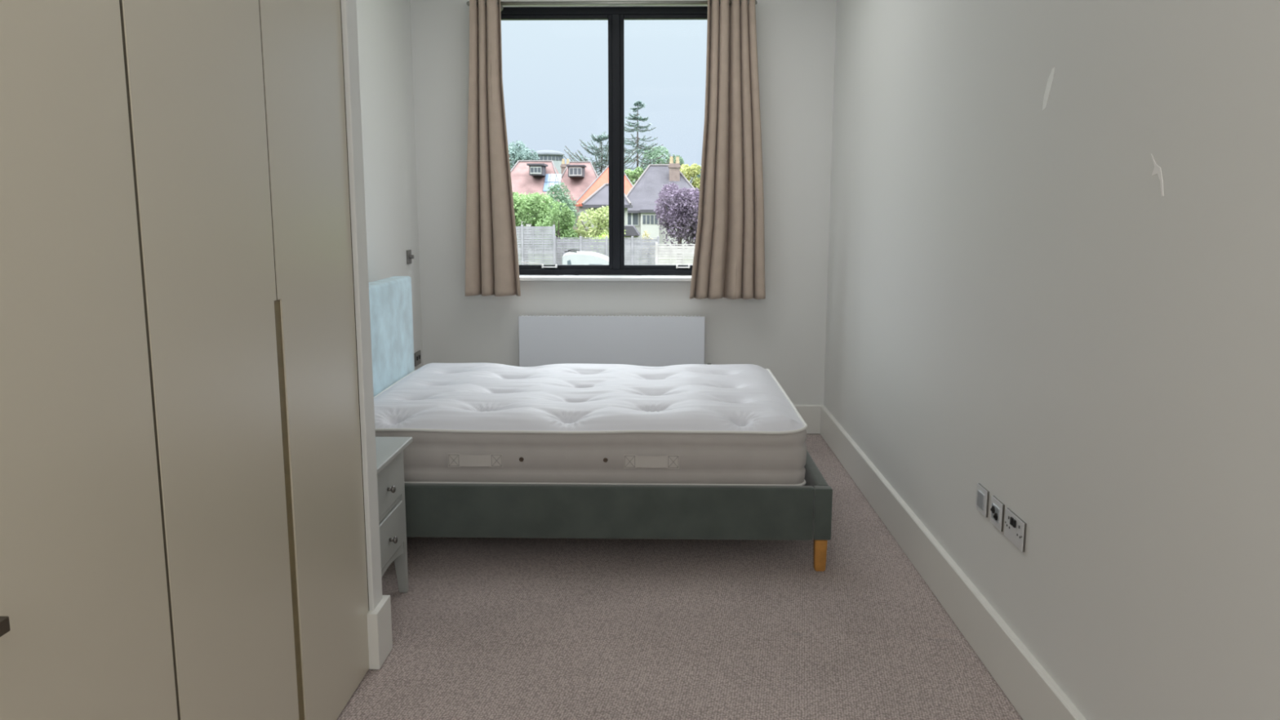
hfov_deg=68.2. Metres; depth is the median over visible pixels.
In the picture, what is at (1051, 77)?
paint mark
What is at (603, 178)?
house
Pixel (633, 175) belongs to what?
tree
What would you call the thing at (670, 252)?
fence
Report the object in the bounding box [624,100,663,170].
conifer
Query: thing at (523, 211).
tree
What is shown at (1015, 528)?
double socket
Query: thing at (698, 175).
tree
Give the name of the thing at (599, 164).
conifer
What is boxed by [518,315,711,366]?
radiator
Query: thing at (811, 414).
baseboard
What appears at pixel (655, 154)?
tree
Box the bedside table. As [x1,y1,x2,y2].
[375,436,412,592]
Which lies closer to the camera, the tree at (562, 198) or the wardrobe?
the wardrobe
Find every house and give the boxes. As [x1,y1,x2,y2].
[510,160,574,252]
[560,159,598,231]
[574,165,633,248]
[581,182,632,251]
[626,156,695,248]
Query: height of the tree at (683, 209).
4.660 m
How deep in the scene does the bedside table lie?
3.54 m
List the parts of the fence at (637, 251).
panel, post, panel, post, panel, post, panel, post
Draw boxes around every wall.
[355,0,422,370]
[409,0,836,404]
[823,0,1279,719]
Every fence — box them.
[515,224,555,264]
[555,235,659,265]
[655,242,695,275]
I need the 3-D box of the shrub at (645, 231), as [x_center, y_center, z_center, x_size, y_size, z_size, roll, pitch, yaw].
[0.416,-5.309,46.792,0.914,2.227,0.814,-3,10,-18]
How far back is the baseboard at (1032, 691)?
3.40 m
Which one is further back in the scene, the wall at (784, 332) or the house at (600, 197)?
the house at (600, 197)
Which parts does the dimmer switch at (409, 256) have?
knob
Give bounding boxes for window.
[500,6,707,280]
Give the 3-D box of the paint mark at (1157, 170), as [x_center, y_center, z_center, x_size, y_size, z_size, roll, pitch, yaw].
[1.151,-0.412,2.103,0.002,0.097,0.068,0,9,1]
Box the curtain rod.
[466,0,757,11]
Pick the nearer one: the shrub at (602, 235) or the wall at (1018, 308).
the wall at (1018, 308)
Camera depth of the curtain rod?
5.87 m
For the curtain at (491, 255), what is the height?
1.872 m
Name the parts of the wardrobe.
handle, door, door, finger pull, door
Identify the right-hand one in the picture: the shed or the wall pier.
the shed
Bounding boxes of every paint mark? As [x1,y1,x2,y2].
[1042,66,1054,110]
[1151,153,1164,196]
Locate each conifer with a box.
[562,131,662,175]
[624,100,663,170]
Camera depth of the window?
6.25 m
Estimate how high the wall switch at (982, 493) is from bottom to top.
0.090 m
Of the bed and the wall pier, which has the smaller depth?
the wall pier
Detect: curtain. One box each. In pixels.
[465,0,520,296]
[689,0,765,299]
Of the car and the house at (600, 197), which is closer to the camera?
the car
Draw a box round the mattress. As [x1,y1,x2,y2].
[373,362,807,485]
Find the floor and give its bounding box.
[337,433,1022,719]
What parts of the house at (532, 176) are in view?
dormer glass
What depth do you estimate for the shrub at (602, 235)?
43.88 m
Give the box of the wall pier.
[340,0,382,610]
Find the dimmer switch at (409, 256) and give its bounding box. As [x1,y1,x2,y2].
[406,249,413,264]
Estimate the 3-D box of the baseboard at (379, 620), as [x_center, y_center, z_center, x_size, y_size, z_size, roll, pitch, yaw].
[-1.186,0.908,3.174,0.664,0.192,0.153,0,9,1]
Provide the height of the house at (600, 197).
4.751 m
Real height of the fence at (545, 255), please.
2.556 m
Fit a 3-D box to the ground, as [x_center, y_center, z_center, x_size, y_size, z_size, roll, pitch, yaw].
[4.354,-28.659,201.256,240.000,0.300,393.390,0,9,1]
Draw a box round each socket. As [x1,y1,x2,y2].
[413,350,421,366]
[990,495,1004,531]
[1004,507,1026,551]
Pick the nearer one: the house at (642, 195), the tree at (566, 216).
the tree at (566, 216)
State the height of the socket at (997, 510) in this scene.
0.090 m
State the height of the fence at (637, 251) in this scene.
2.036 m
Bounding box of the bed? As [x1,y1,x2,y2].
[368,275,832,571]
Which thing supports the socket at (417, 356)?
attached to the wall at (384, 26)
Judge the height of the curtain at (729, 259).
1.887 m
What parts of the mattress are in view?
handle, handle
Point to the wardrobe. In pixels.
(183, 529)
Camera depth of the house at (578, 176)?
88.66 m
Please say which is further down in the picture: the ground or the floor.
the floor
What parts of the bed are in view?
headboard, rail, foot rail, leg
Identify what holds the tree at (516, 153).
on the ground
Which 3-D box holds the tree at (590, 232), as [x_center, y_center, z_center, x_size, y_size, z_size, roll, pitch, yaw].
[-2.134,-5.851,46.348,2.554,3.434,2.546,4,10,21]
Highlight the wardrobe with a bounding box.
[0,0,368,719]
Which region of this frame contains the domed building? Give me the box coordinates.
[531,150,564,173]
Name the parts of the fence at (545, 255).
panel, post, post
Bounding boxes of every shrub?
[591,232,608,256]
[641,230,653,239]
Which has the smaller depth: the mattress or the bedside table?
the bedside table
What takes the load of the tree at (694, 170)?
on the ground
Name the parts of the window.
sash, sill, sash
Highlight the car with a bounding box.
[561,248,608,264]
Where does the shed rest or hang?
on the ground
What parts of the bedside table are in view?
drawer, knob, drawer, knob, leg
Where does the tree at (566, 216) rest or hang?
on the ground
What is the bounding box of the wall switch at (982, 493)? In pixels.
[975,483,989,517]
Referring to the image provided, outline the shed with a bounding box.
[624,225,639,239]
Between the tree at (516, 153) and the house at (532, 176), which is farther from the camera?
the tree at (516, 153)
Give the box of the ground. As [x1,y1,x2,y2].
[555,248,693,265]
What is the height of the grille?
0.004 m
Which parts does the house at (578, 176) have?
dormer glass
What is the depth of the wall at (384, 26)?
5.59 m
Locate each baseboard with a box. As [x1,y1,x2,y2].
[366,595,392,669]
[794,404,821,433]
[820,404,1086,719]
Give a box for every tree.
[508,140,539,169]
[512,191,562,249]
[534,201,579,263]
[545,182,580,258]
[573,205,626,251]
[624,166,644,185]
[640,146,684,169]
[653,182,699,262]
[680,163,701,191]
[692,164,701,184]
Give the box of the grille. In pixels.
[522,315,699,316]
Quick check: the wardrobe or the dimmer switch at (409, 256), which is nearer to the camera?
the wardrobe
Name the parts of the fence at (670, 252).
post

